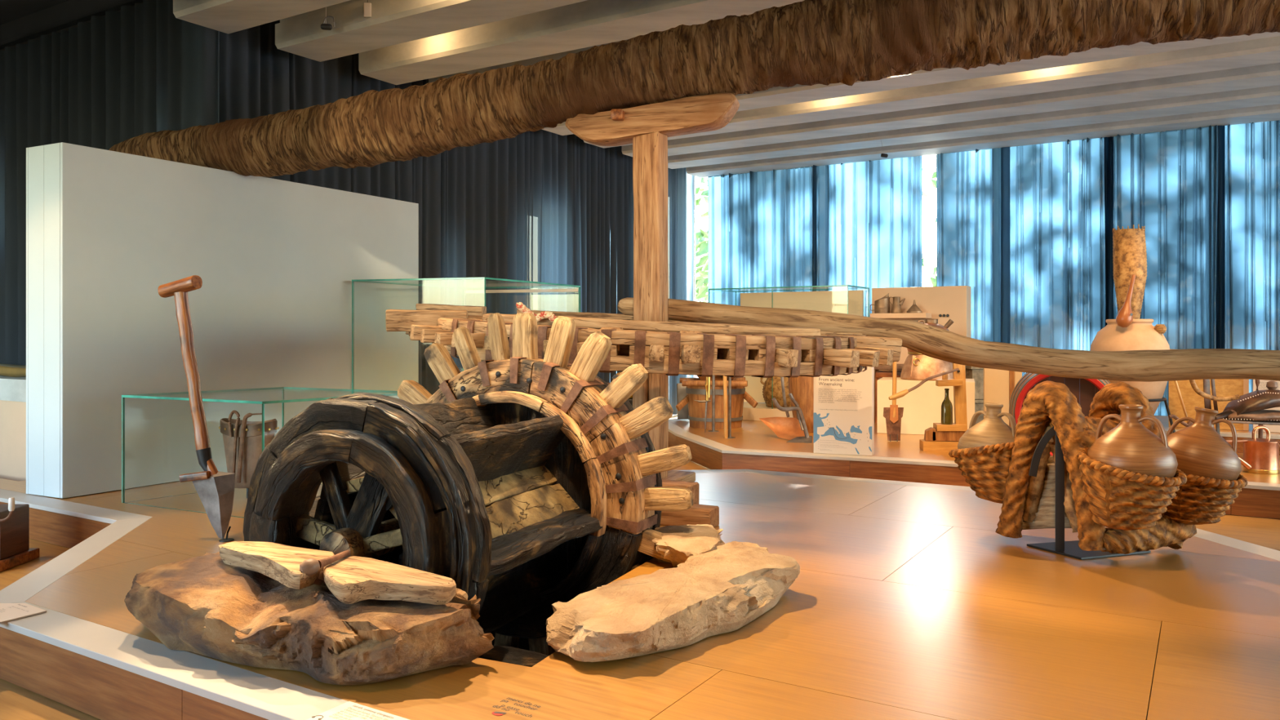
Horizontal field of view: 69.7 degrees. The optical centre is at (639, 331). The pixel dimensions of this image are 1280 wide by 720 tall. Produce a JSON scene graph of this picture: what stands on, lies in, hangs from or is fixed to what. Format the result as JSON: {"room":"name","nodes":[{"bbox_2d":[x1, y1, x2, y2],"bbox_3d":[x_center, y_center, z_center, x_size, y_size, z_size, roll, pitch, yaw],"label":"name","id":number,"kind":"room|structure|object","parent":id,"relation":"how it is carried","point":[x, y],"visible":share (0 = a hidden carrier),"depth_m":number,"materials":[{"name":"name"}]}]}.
{"room":"museum","nodes":[
{"label":"museum","id":0,"kind":"room"},
{"bbox_2d":[0,0,142,50],"bbox_3d":[-4.904,-0.880,8.048,4.400,3.940,0.250,0,0,32],"label":"wall","id":1,"kind":"structure","parent":0,"point":[64,11],"depth_m":8.07,"materials":[{"name":"paint"}]},
{"bbox_2d":[487,555,653,650],"bbox_3d":[-0.587,1.286,3.404,1.340,0.729,1.509,0,0,24],"label":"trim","id":2,"kind":"structure","parent":0,"point":[523,642],"depth_m":4.18,"materials":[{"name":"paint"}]},
{"bbox_2d":[477,644,548,666],"bbox_3d":[-0.750,1.006,2.822,1.065,0.168,0.162,0,0,20],"label":"plate","id":3,"kind":"object","parent":2,"relation":"in","point":[510,655],"visible":0.08,"depth_m":2.66,"materials":[{"name":"black metal"}]},
{"bbox_2d":[0,0,1279,177],"bbox_3d":[0.784,-2.430,3.746,18.598,0.840,15.199,0,0,32],"label":"ceiling","id":4,"kind":"structure","parent":0,"point":[1141,87],"depth_m":7.42,"materials":[{"name":"paint"}]},
{"bbox_2d":[320,7,335,30],"bbox_3d":[-2.070,-2.123,6.099,0.091,0.243,0.040,0,0,6],"label":"spotlight","id":5,"kind":"object","parent":4,"relation":"hanging from","point":[324,26],"visible":1,"depth_m":6.09,"materials":[{"name":"white paint"}]},
{"bbox_2d":[363,0,371,17],"bbox_3d":[-1.777,-2.201,6.000,0.050,0.295,0.030,0,0,0],"label":"ceiling sensor","id":6,"kind":"object","parent":4,"relation":"hanging from","point":[366,6],"visible":1,"depth_m":5.99,"materials":[{"name":"white paint"}]},
{"bbox_2d":[880,140,888,157],"bbox_3d":[2.552,-1.910,9.599,0.074,0.186,0.040,0,0,17],"label":"spotlight","id":7,"kind":"object","parent":4,"relation":"hanging from","point":[882,155],"visible":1,"depth_m":9.59,"materials":[{"name":"white paint"}]},
{"bbox_2d":[0,413,1279,719],"bbox_3d":[0.784,1.090,2.591,23.809,0.001,20.390,0,0,0],"label":"floor","id":8,"kind":"structure","parent":0,"point":[16,702],"depth_m":4.25,"materials":[{"name":"wood"}]},
{"bbox_2d":[0,375,26,481],"bbox_3d":[-4.737,0.695,6.682,2.520,0.789,0.640,0,0,32],"label":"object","id":9,"kind":"structure","parent":8,"relation":"on","point":[12,389],"depth_m":5.88,"materials":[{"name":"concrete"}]},
{"bbox_2d":[0,364,26,377],"bbox_3d":[-4.697,0.260,6.481,2.010,0.082,0.131,0,0,32],"label":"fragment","id":10,"kind":"object","parent":9,"relation":"on","point":[6,370],"visible":0.38,"depth_m":6.08,"materials":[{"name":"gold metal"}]},
{"bbox_2d":[0,497,39,572],"bbox_3d":[-3.040,0.919,4.284,0.412,0.338,0.300,0,0,0],"label":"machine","id":11,"kind":"object","parent":8,"relation":"on","point":[15,549],"visible":1,"depth_m":4.28,"materials":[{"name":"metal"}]},
{"bbox_2d":[627,398,632,406],"bbox_3d":[-0.214,0.855,8.600,0.350,0.467,0.300,0,0,0],"label":"table","id":12,"kind":"object","parent":8,"relation":"on","point":[630,400],"visible":0.04,"depth_m":8.45,"materials":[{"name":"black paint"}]},
{"bbox_2d":[607,371,632,398],"bbox_3d":[-0.155,0.495,8.588,0.291,0.250,0.283,0,0,0],"label":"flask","id":13,"kind":"object","parent":12,"relation":"on","point":[615,376],"visible":0.13,"depth_m":8.54,"materials":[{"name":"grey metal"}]},
{"bbox_2d":[0,469,1279,719],"bbox_3d":[-0.573,0.993,4.601,8.850,0.186,4.541,0,0,40],"label":"display platform","id":14,"kind":"object","parent":8,"relation":"on","point":[906,601],"visible":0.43,"depth_m":2.74,"materials":[{"name":"brown wood"}]},
{"bbox_2d":[0,603,46,623],"bbox_3d":[-2.007,0.896,2.953,0.170,0.006,0.292,0,0,-33],"label":"card","id":15,"kind":"object","parent":14,"relation":"on","point":[8,611],"visible":1,"depth_m":2.94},
{"bbox_2d":[157,275,235,538],"bbox_3d":[-1.942,0.325,3.983,0.371,1.140,0.105,0,0,18],"label":"long spade","id":16,"kind":"object","parent":14,"relation":"on","point":[215,489],"visible":1,"depth_m":3.97,"materials":[{"name":"brown wood"}]},
{"bbox_2d":[26,142,418,498],"bbox_3d":[-2.581,-0.062,6.199,0.335,1.916,2.734,0,0,30],"label":"wall","id":17,"kind":"structure","parent":14,"relation":"on","point":[277,262],"depth_m":5.50,"materials":[{"name":"paint"}]},
{"bbox_2d":[218,526,234,542],"bbox_3d":[-1.783,0.874,3.965,0.060,0.059,0.060,0,0,27],"label":"support","id":18,"kind":"object","parent":14,"relation":"on","point":[227,540],"visible":1,"depth_m":3.97,"materials":[{"name":"black paint"}]},
{"bbox_2d":[218,417,279,498],"bbox_3d":[-2.120,0.683,4.981,0.340,0.433,0.202,0,0,0],"label":"bucket","id":19,"kind":"object","parent":14,"relation":"on","point":[252,450],"visible":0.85,"depth_m":4.91,"materials":[{"name":"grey metal"}]},
{"bbox_2d":[227,410,262,483],"bbox_3d":[-2.096,0.609,4.876,0.203,0.385,0.026,0,0,17],"label":"iron hook","id":20,"kind":"object","parent":19,"relation":"hanging from","point":[248,415],"visible":1,"depth_m":4.88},
{"bbox_2d":[121,386,397,517],"bbox_3d":[-1.975,0.616,4.970,1.245,0.567,0.896,0,0,26],"label":"glass showcase","id":21,"kind":"object","parent":14,"relation":"on","point":[282,401],"visible":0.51,"depth_m":4.84,"materials":[{"name":"glass"}]},
{"bbox_2d":[124,551,494,685],"bbox_3d":[-0.999,0.788,2.603,1.222,0.220,0.422,0,0,26],"label":"stone","id":22,"kind":"object","parent":14,"relation":"on","point":[206,606],"visible":0.88,"depth_m":2.43,"materials":[{"name":"brown stone"}]},
{"bbox_2d":[218,541,334,589],"bbox_3d":[-1.047,0.669,2.695,0.515,0.057,0.185,0,0,42],"label":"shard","id":23,"kind":"object","parent":22,"relation":"on","point":[280,562],"visible":0.82,"depth_m":2.66},
{"bbox_2d":[299,550,350,576],"bbox_3d":[-0.869,0.640,2.564,0.049,0.047,0.196,0,0,24],"label":"pin","id":24,"kind":"object","parent":23,"relation":"on","point":[310,566],"visible":0.99,"depth_m":2.50,"materials":[{"name":"wood"}]},
{"bbox_2d":[323,555,456,604],"bbox_3d":[-0.713,0.681,2.479,0.449,0.067,0.221,0,0,33],"label":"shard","id":25,"kind":"object","parent":22,"relation":"on","point":[351,580],"visible":0.94,"depth_m":2.42},
{"bbox_2d":[306,701,409,719],"bbox_3d":[-0.465,0.898,2.010,0.651,0.003,0.132,0,0,32],"label":"card","id":26,"kind":"object","parent":14,"relation":"on","point":[349,710],"visible":1,"depth_m":2.16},
{"bbox_2d":[351,277,580,393],"bbox_3d":[-1.277,0.262,7.030,1.034,1.274,1.478,0,0,27],"label":"glass showcase","id":27,"kind":"object","parent":14,"relation":"on","point":[444,278],"depth_m":7.14,"materials":[{"name":"glass"}]},
{"bbox_2d":[243,312,693,655],"bbox_3d":[-0.683,0.685,3.432,1.538,1.532,1.360,0,0,24],"label":"wheel","id":28,"kind":"object","parent":14,"relation":"on","point":[528,482],"visible":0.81,"depth_m":3.43,"materials":[{"name":"brown wood"}]},
{"bbox_2d":[492,697,539,717],"bbox_3d":[-0.297,0.899,2.192,0.117,0.001,0.101,0,0,27],"label":"notice","id":29,"kind":"object","parent":14,"relation":"on","point":[497,713],"visible":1,"depth_m":2.19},
{"bbox_2d":[545,541,799,662],"bbox_3d":[0.150,0.825,2.888,0.429,0.145,1.087,0,0,43],"label":"stone","id":30,"kind":"object","parent":14,"relation":"on","point":[723,589],"visible":1,"depth_m":2.69,"materials":[{"name":"stone"}]},
{"bbox_2d":[652,524,724,567],"bbox_3d":[0.189,0.841,3.607,0.294,0.135,0.531,0,0,0],"label":"stone","id":31,"kind":"object","parent":14,"relation":"on","point":[677,544],"visible":0.7,"depth_m":3.48,"materials":[{"name":"stone"}]},
{"bbox_2d":[660,503,719,527],"bbox_3d":[0.122,0.855,4.330,0.489,0.092,0.132,0,0,24],"label":"foot timber","id":32,"kind":"object","parent":31,"relation":"on","point":[700,514],"visible":0.35,"depth_m":4.23,"materials":[{"name":"brown wood"}]},
{"bbox_2d":[662,480,698,504],"bbox_3d":[-0.044,0.825,4.660,0.674,0.154,0.170,0,0,25],"label":"foot timber","id":33,"kind":"object","parent":32,"relation":"on","point":[693,486],"visible":0.16,"depth_m":4.54,"materials":[{"name":"brown wood"}]},
{"bbox_2d":[662,470,695,481],"bbox_3d":[0.070,0.870,5.349,0.341,0.063,0.548,0,0,24],"label":"foot timber","id":34,"kind":"object","parent":33,"relation":"on","point":[674,475],"visible":0.19,"depth_m":5.42,"materials":[{"name":"brown wood"}]},
{"bbox_2d":[632,131,668,479],"bbox_3d":[0.060,-0.165,5.296,0.170,2.012,0.166,0,0,24],"label":"wooden post","id":35,"kind":"object","parent":34,"relation":"on","point":[650,151],"visible":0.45,"depth_m":5.23,"materials":[{"name":"brown wood"}]},
{"bbox_2d":[385,303,902,377],"bbox_3d":[0.057,0.026,5.354,2.778,0.379,2.690,0,0,8],"label":"horizontal cogwheel","id":36,"kind":"object","parent":35,"relation":"attached to","point":[672,347],"visible":0.8,"depth_m":4.35,"materials":[{"name":"brown wood"}]},
{"bbox_2d":[515,302,556,321],"bbox_3d":[-0.519,-0.100,4.600,0.207,0.100,0.028,0,0,0],"label":"rope","id":37,"kind":"object","parent":36,"relation":"on","point":[520,305],"visible":0.75,"depth_m":4.59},
{"bbox_2d":[617,297,1279,382],"bbox_3d":[1.750,0.024,5.049,3.922,0.469,0.216,0,0,18],"label":"pole","id":38,"kind":"object","parent":36,"relation":"attached to","point":[1165,365],"visible":0.88,"depth_m":4.93,"materials":[{"name":"brown wood"}]},
{"bbox_2d":[564,92,739,146],"bbox_3d":[0.062,-1.213,5.276,1.000,0.239,0.230,0,0,14],"label":"beam","id":39,"kind":"structure","parent":35,"relation":"on","point":[712,112],"depth_m":5.21,"materials":[{"name":"brown wood"}]},
{"bbox_2d":[108,0,1279,177],"bbox_3d":[0.116,-1.468,5.261,7.461,0.960,0.616,0,0,16],"label":"trunk","id":40,"kind":"object","parent":39,"relation":"on","point":[809,42],"visible":0.94,"depth_m":5.05,"materials":[{"name":"wood"}]},
{"bbox_2d":[1026,426,1151,559],"bbox_3d":[1.828,0.600,3.794,0.441,0.599,0.260,0,0,-19],"label":"stand","id":41,"kind":"object","parent":14,"relation":"on","point":[1069,548],"visible":0.54,"depth_m":3.74,"materials":[{"name":"black paint"}]},
{"bbox_2d":[948,380,1248,554],"bbox_3d":[1.875,0.547,3.890,0.788,0.688,1.038,0,0,-30],"label":"baskets","id":42,"kind":"object","parent":41,"relation":"on","point":[1139,512],"visible":0.81,"depth_m":3.68,"materials":[{"name":"wicker"}]},
{"bbox_2d":[957,403,1016,448],"bbox_3d":[1.569,0.510,4.100,0.290,0.384,0.290,0,0,0],"label":"clay jar","id":43,"kind":"object","parent":42,"relation":"in","point":[992,429],"visible":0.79,"depth_m":4.04,"materials":[{"name":"ceramic"}]},
{"bbox_2d":[1086,404,1177,477],"bbox_3d":[1.869,0.481,3.500,0.309,0.406,0.309,0,0,0],"label":"clay jar","id":44,"kind":"object","parent":42,"relation":"in","point":[1131,446],"visible":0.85,"depth_m":3.41,"materials":[{"name":"ceramic"}]},
{"bbox_2d":[1166,406,1241,479],"bbox_3d":[2.239,0.509,3.700,0.304,0.414,0.309,0,0,0],"label":"clay jar","id":45,"kind":"object","parent":42,"relation":"in","point":[1199,450],"visible":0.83,"depth_m":3.60,"materials":[{"name":"ceramic"}]},
{"bbox_2d":[668,418,1279,519],"bbox_3d":[4.627,0.993,6.026,11.080,0.186,3.523,0,0,39],"label":"display platform","id":46,"kind":"object","parent":8,"relation":"on","point":[755,446],"visible":0.38,"depth_m":6.77,"materials":[{"name":"brown wood"}]},
{"bbox_2d":[676,383,688,419],"bbox_3d":[0.441,0.708,9.375,0.137,0.369,0.101,0,0,0],"label":"slab","id":47,"kind":"object","parent":46,"relation":"on","point":[682,414],"visible":0.46,"depth_m":9.35,"materials":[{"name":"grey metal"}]},
{"bbox_2d":[693,377,711,432],"bbox_3d":[0.559,0.606,8.202,0.148,0.588,0.051,0,0,14],"label":"probe","id":48,"kind":"object","parent":46,"relation":"on","point":[708,379],"visible":0.93,"depth_m":8.19,"materials":[{"name":"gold metal"}]},
{"bbox_2d":[708,375,719,431],"bbox_3d":[0.666,0.590,8.325,0.100,0.620,0.100,0,0,0],"label":"support rod","id":49,"kind":"object","parent":46,"relation":"on","point":[713,376],"visible":0.88,"depth_m":8.31,"materials":[{"name":"grey metal"}]},
{"bbox_2d":[675,386,757,429],"bbox_3d":[0.719,0.698,8.750,0.770,0.405,0.565,0,0,0],"label":"wooden tub","id":50,"kind":"object","parent":46,"relation":"on","point":[696,410],"visible":0.82,"depth_m":8.55,"materials":[{"name":"brown wood"}]},
{"bbox_2d":[680,375,747,386],"bbox_3d":[0.705,0.383,8.699,0.641,0.245,0.585,0,0,0],"label":"wooden bar","id":51,"kind":"object","parent":50,"relation":"on","point":[686,381],"visible":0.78,"depth_m":8.49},
{"bbox_2d":[723,375,728,438],"bbox_3d":[0.723,0.570,7.782,0.043,0.662,0.035,0,0,0],"label":"wooden stick","id":52,"kind":"object","parent":46,"relation":"on","point":[725,378],"visible":0.76,"depth_m":7.77,"materials":[{"name":"brown wood"}]},
{"bbox_2d":[727,376,735,438],"bbox_3d":[0.763,0.590,7.817,0.100,0.620,0.100,0,0,0],"label":"support rod","id":53,"kind":"object","parent":46,"relation":"on","point":[729,378],"visible":0.82,"depth_m":7.80,"materials":[{"name":"grey metal"}]},
{"bbox_2d":[742,402,793,421],"bbox_3d":[1.525,0.835,9.475,1.500,0.128,0.660,0,0,32],"label":"base","id":54,"kind":"object","parent":46,"relation":"on","point":[761,411],"visible":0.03,"depth_m":9.30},
{"bbox_2d":[760,376,791,407],"bbox_3d":[1.435,0.603,9.424,0.359,0.330,0.359,0,0,29],"label":"wicker basket","id":55,"kind":"object","parent":54,"relation":"on","point":[777,389],"visible":0.48,"depth_m":9.29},
{"bbox_2d":[708,284,869,408],"bbox_3d":[1.525,0.160,9.475,1.500,1.219,0.660,0,0,32],"label":"glass showcase","id":56,"kind":"object","parent":54,"relation":"on","point":[847,286],"visible":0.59,"depth_m":9.36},
{"bbox_2d":[740,289,863,403],"bbox_3d":[1.687,0.170,9.709,1.370,1.190,0.030,0,0,32],"label":"panel","id":57,"kind":"object","parent":54,"relation":"on","point":[833,301],"visible":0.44,"depth_m":9.68,"materials":[{"name":"beige"}]},
{"bbox_2d":[759,377,812,443],"bbox_3d":[1.224,0.578,7.670,0.394,0.688,0.584,0,0,0],"label":"scoop","id":58,"kind":"object","parent":46,"relation":"on","point":[793,429],"visible":0.93,"depth_m":7.69,"materials":[{"name":"orange metal"}]},
{"bbox_2d":[788,375,813,432],"bbox_3d":[1.589,0.532,8.350,0.480,0.734,0.480,0,0,0],"label":"storage jar","id":59,"kind":"object","parent":46,"relation":"on","point":[802,388],"visible":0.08,"depth_m":8.18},
{"bbox_2d":[813,366,874,456],"bbox_3d":[1.503,0.532,6.787,0.427,0.734,0.102,0,0,23],"label":"text panel","id":60,"kind":"object","parent":46,"relation":"on","point":[843,414],"visible":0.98,"depth_m":6.74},
{"bbox_2d":[874,364,903,423],"bbox_3d":[2.485,0.607,9.035,0.433,0.579,0.309,0,0,14],"label":"table","id":61,"kind":"object","parent":46,"relation":"on","point":[878,374],"visible":0.21,"depth_m":8.95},
{"bbox_2d":[883,361,903,441],"bbox_3d":[2.088,0.556,7.575,0.167,0.687,0.060,0,0,0],"label":"narrow spade","id":62,"kind":"object","parent":46,"relation":"on","point":[893,415],"visible":0.88,"depth_m":7.57,"materials":[{"name":"wood"}]},
{"bbox_2d":[889,404,897,422],"bbox_3d":[2.089,0.676,7.562,0.069,0.151,0.012,0,0,0],"label":"socket","id":63,"kind":"object","parent":62,"relation":"attached to","point":[893,408],"depth_m":7.56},
{"bbox_2d":[870,285,970,378],"bbox_3d":[2.751,0.227,9.107,0.930,1.345,0.420,0,0,32],"label":"display panel","id":64,"kind":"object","parent":46,"relation":"on","point":[943,304],"depth_m":9.01,"materials":[{"name":"beige paint"}]},
{"bbox_2d":[870,293,889,313],"bbox_3d":[2.406,-0.286,9.193,0.182,0.202,0.151,0,0,0],"label":"jug","id":65,"kind":"object","parent":64,"relation":"on","point":[882,305],"visible":0.98,"depth_m":9.13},
{"bbox_2d":[888,297,905,313],"bbox_3d":[2.549,-0.268,9.113,0.118,0.165,0.121,0,0,-15],"label":"pitcher","id":66,"kind":"object","parent":64,"relation":"on","point":[896,304],"visible":1,"depth_m":9.08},
{"bbox_2d":[906,299,922,312],"bbox_3d":[2.694,-0.250,9.025,0.148,0.130,0.147,0,0,0],"label":"funnel","id":67,"kind":"object","parent":64,"relation":"on","point":[913,308],"visible":0.91,"depth_m":8.99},
{"bbox_2d":[876,377,974,435],"bbox_3d":[2.592,0.664,8.319,0.817,0.469,0.620,0,0,19],"label":"display panel","id":68,"kind":"object","parent":46,"relation":"on","point":[922,406],"visible":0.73,"depth_m":8.05,"materials":[{"name":"beige"}]},
{"bbox_2d":[900,319,954,380],"bbox_3d":[2.618,0.155,8.350,0.486,0.546,0.486,0,0,0],"label":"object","id":69,"kind":"object","parent":46,"relation":"on","point":[917,366],"visible":0.55,"depth_m":8.19,"materials":[{"name":"gold metal"}]},
{"bbox_2d":[900,354,952,380],"bbox_3d":[2.618,0.308,8.350,0.486,0.240,0.486,0,0,0],"label":"pot","id":70,"kind":"object","parent":69,"relation":"on","point":[916,366],"depth_m":8.17,"materials":[{"name":"metal"}]},
{"bbox_2d":[888,363,967,450],"bbox_3d":[2.283,0.553,6.995,0.952,0.712,0.306,0,0,-23],"label":"press","id":71,"kind":"object","parent":46,"relation":"on","point":[940,437],"visible":0.84,"depth_m":6.98,"materials":[{"name":"brown wood"}]},
{"bbox_2d":[941,388,952,424],"bbox_3d":[2.343,0.570,7.020,0.086,0.276,0.086,0,0,0],"label":"wine bottle","id":72,"kind":"object","parent":71,"relation":"on","point":[946,406],"visible":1,"depth_m":6.99,"materials":[{"name":"green glass"}]},
{"bbox_2d":[974,399,983,424],"bbox_3d":[3.235,0.769,8.750,0.250,0.258,0.230,0,0,0],"label":"box","id":73,"kind":"object","parent":46,"relation":"on","point":[979,403],"visible":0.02,"depth_m":8.65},
{"bbox_2d":[964,365,983,399],"bbox_3d":[3.235,0.478,8.750,0.250,0.316,0.230,0,0,0],"label":"box","id":74,"kind":"object","parent":73,"relation":"on","point":[971,372],"visible":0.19,"depth_m":8.65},
{"bbox_2d":[983,368,1022,427],"bbox_3d":[2.815,0.569,7.146,0.338,0.660,0.104,0,0,43],"label":"panel","id":75,"kind":"object","parent":46,"relation":"on","point":[999,385],"visible":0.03,"depth_m":7.11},
{"bbox_2d":[1008,373,1121,456],"bbox_3d":[2.948,0.548,6.397,0.702,0.702,0.726,0,0,24],"label":"pad","id":76,"kind":"object","parent":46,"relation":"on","point":[1084,390],"visible":0.15,"depth_m":6.12,"materials":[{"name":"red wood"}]},
{"bbox_2d":[1148,396,1175,432],"bbox_3d":[3.683,0.695,6.990,0.490,0.410,0.590,0,0,-24],"label":"stand","id":77,"kind":"object","parent":46,"relation":"on","point":[1164,399],"visible":0.23,"depth_m":6.83,"materials":[{"name":"black paint"}]},
{"bbox_2d":[1089,319,1169,351],"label":"jar","id":78,"kind":"object","parent":77,"relation":"on","point":[1135,335],"depth_m":6.77,"materials":[{"name":"ceramic"}]},
{"bbox_2d":[1115,274,1135,327],"bbox_3d":[3.566,-0.227,6.757,0.121,0.389,0.110,0,0,39],"label":"ladle","id":79,"kind":"object","parent":78,"relation":"in","point":[1124,318],"visible":1,"depth_m":6.74,"materials":[{"name":"brown wood"}]},
{"bbox_2d":[1112,224,1146,319],"bbox_3d":[3.703,-0.401,6.950,0.232,0.802,0.230,0,0,42],"label":"strainer","id":80,"kind":"object","parent":78,"relation":"in","point":[1129,245],"visible":0.78,"depth_m":6.87,"materials":[{"name":"wicker"}]},
{"bbox_2d":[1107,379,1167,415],"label":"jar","id":81,"kind":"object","parent":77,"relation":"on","point":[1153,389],"depth_m":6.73,"materials":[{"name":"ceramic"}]},
{"bbox_2d":[1154,324,1188,422],"bbox_3d":[3.924,0.334,6.780,0.255,0.782,0.082,0,0,0],"label":"rod","id":82,"kind":"object","parent":81,"relation":"attached to","point":[1161,329],"visible":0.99,"depth_m":6.75,"materials":[{"name":"brown wood"}]},
{"bbox_2d":[1168,414,1192,426],"bbox_3d":[3.654,0.727,6.200,0.176,0.342,0.024,0,0,0],"label":"rod","id":83,"kind":"object","parent":46,"relation":"on","point":[1189,423],"visible":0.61,"depth_m":6.19,"materials":[{"name":"wood"}]},
{"bbox_2d":[1154,415,1279,455],"bbox_3d":[5.608,0.830,6.958,3.200,0.139,1.441,0,0,32],"label":"raised step","id":84,"kind":"structure","parent":46,"relation":"on","point":[1226,434],"depth_m":6.88,"materials":[{"name":"brown wood"}]},
{"bbox_2d":[1168,378,1248,430],"bbox_3d":[4.471,0.449,7.235,0.535,0.620,0.060,0,0,32],"label":"oak panel","id":85,"kind":"object","parent":84,"relation":"on","point":[1224,387],"visible":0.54,"depth_m":7.24,"materials":[{"name":"brown wood"}]},
{"bbox_2d":[1253,379,1279,432],"bbox_3d":[4.797,0.449,6.968,0.250,0.620,0.051,0,0,32],"label":"panel","id":86,"kind":"object","parent":84,"relation":"on","point":[1262,386],"visible":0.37,"depth_m":6.97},
{"bbox_2d":[1214,379,1279,438],"bbox_3d":[4.300,0.580,6.349,0.682,0.634,0.264,0,0,0],"label":"leather bellows","id":87,"kind":"object","parent":46,"relation":"on","point":[1251,407],"visible":0.96,"depth_m":6.27,"materials":[{"name":"leather"}]},
{"bbox_2d":[1203,379,1211,408],"bbox_3d":[4.018,0.517,6.500,0.070,0.598,0.008,0,0,0],"label":"leather strap","id":88,"kind":"object","parent":87,"relation":"hanging from","point":[1207,404],"visible":0.23,"depth_m":6.50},
{"bbox_2d":[1189,379,1239,401],"bbox_3d":[3.921,0.351,6.288,0.327,0.248,0.056,0,0,9],"label":"hose","id":89,"kind":"object","parent":87,"relation":"attached to","point":[1193,382],"visible":0.78,"depth_m":6.29,"materials":[{"name":"wicker"}]},
{"bbox_2d":[1210,378,1219,434],"bbox_3d":[4.065,0.516,6.500,0.074,0.599,0.008,0,0,0],"label":"leather strap","id":90,"kind":"object","parent":87,"relation":"hanging from","point":[1212,380],"visible":0.4,"depth_m":6.50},
{"bbox_2d":[1225,425,1279,474],"bbox_3d":[3.957,0.750,5.888,0.390,0.298,0.200,0,0,-27],"label":"watering can","id":91,"kind":"object","parent":46,"relation":"on","point":[1260,455],"visible":0.96,"depth_m":5.84,"materials":[{"name":"orange metal"}]},
{"bbox_3d":[-1.327,-0.880,9.895,3.966,3.940,6.216,0,0,0],"label":"wall","id":92,"kind":"structure","parent":0,"visible":0},
{"bbox_2d":[693,175,695,377],"bbox_3d":[1.541,-0.655,12.020,2.000,3.490,0.080,0,0,32],"label":"window","id":93,"kind":"structure","parent":92,"relation":"in","point":[694,270],"depth_m":12.53,"materials":[{"name":"grey metal"}]},
{"label":"ground","id":94,"kind":"structure","parent":0,"visible":0},
{"bbox_2d":[695,177,708,302],"bbox_3d":[2.065,-2.357,17.784,3.054,7.042,3.127,0,0,0],"label":"tree","id":95,"kind":"object","parent":94,"relation":"on","point":[701,279],"visible":0.04,"depth_m":17.04,"materials":[{"name":"green plant"}]},
{"bbox_2d":[922,168,928,266],"bbox_3d":[4.448,-2.339,17.259,1.859,7.007,1.732,0,0,-14],"label":"tree","id":96,"kind":"object","parent":94,"relation":"on","point":[923,170],"visible":0.02,"depth_m":16.98,"materials":[{"name":"green plant"}]},
{"bbox_2d":[929,171,936,286],"bbox_3d":[6.163,-2.330,16.192,2.096,6.987,2.116,0,0,0],"label":"tree","id":97,"kind":"object","parent":94,"relation":"on","point":[933,280],"visible":0.02,"depth_m":16.59,"materials":[{"name":"green plant"}]},
{"bbox_3d":[6.469,-2.465,8.486,11.871,0.030,7.366,0,0,0],"label":"trim","id":98,"kind":"structure","parent":0,"visible":0},
{"bbox_2d":[707,164,816,403],"bbox_3d":[1.512,-0.690,11.542,1.504,3.520,0.279,0,0,31],"label":"curtain","id":99,"kind":"object","parent":98,"relation":"hanging from","point":[762,224],"visible":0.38,"depth_m":11.52,"materials":[{"name":"fabric"}]},
{"bbox_2d":[816,155,922,316],"bbox_3d":[2.676,-0.690,10.879,1.315,3.520,0.228,0,0,27],"label":"curtain","id":100,"kind":"object","parent":98,"relation":"hanging from","point":[869,213],"visible":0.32,"depth_m":10.82,"materials":[{"name":"fabric"}]},
{"bbox_2d":[936,146,1010,343],"bbox_3d":[3.680,-0.690,10.189,0.797,3.520,0.195,0,0,35],"label":"curtain","id":101,"kind":"object","parent":98,"relation":"hanging from","point":[973,187],"visible":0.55,"depth_m":10.14,"materials":[{"name":"fabric"}]},
{"bbox_2d":[1009,137,1109,376],"bbox_3d":[4.405,-0.690,9.738,1.078,3.520,0.247,0,0,30],"label":"curtain","id":102,"kind":"object","parent":98,"relation":"hanging from","point":[1057,233],"visible":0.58,"depth_m":9.78,"materials":[{"name":"fabric"}]},
{"bbox_2d":[1103,124,1224,416],"bbox_3d":[5.236,-0.690,9.222,1.060,3.520,0.250,0,0,37],"label":"curtain","id":103,"kind":"object","parent":98,"relation":"hanging from","point":[1166,183],"visible":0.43,"depth_m":9.17,"materials":[{"name":"fabric"}]},
{"bbox_2d":[1216,120,1279,392],"bbox_3d":[6.169,-0.690,8.716,1.201,3.520,0.213,0,0,32],"label":"curtain","id":104,"kind":"object","parent":98,"relation":"hanging from","point":[1251,150],"visible":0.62,"depth_m":8.87,"materials":[{"name":"fabric"}]},
{"bbox_3d":[-8.835,-0.880,5.627,4.570,3.940,7.195,0,0,0],"label":"wall","id":105,"kind":"structure","parent":0,"visible":0},
{"bbox_2d":[0,18,91,365],"bbox_3d":[-5.566,-0.690,8.023,3.100,3.520,0.109,0,0,32],"label":"curtain","id":106,"kind":"object","parent":105,"relation":"hanging from","point":[46,82],"visible":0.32,"depth_m":7.82,"materials":[{"name":"fabric"}]},
{"bbox_2d":[0,0,142,49],"bbox_3d":[-3.153,-2.465,10.406,4.700,0.030,6.800,0,0,32],"label":"trim","id":107,"kind":"structure","parent":105,"relation":"attached to","point":[116,6],"depth_m":7.33,"materials":[{"name":"black paint"}]},
{"bbox_2d":[91,0,219,150],"bbox_3d":[-3.619,-0.690,6.789,1.610,3.520,0.101,0,0,32],"label":"curtain","id":108,"kind":"object","parent":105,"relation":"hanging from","point":[153,70],"visible":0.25,"depth_m":6.74,"materials":[{"name":"fabric"}]},
{"bbox_2d":[218,19,419,383],"bbox_3d":[-2.455,-0.690,7.266,0.126,3.520,1.912,0,0,32],"label":"curtain","id":109,"kind":"object","parent":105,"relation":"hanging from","point":[256,77],"visible":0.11,"depth_m":7.02,"materials":[{"name":"fabric"}]},
{"bbox_2d":[414,79,576,395],"bbox_3d":[-1.364,-0.690,9.073,0.104,3.520,2.405,0,0,32],"label":"curtain","id":110,"kind":"object","parent":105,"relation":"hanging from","point":[503,209],"visible":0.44,"depth_m":9.06,"materials":[{"name":"fabric"}]},
{"bbox_2d":[572,133,693,414],"bbox_3d":[-0.034,-0.690,11.179,0.112,3.520,2.707,0,0,32],"label":"curtain","id":111,"kind":"object","parent":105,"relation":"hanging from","point":[604,176],"visible":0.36,"depth_m":10.66,"materials":[{"name":"fabric"}]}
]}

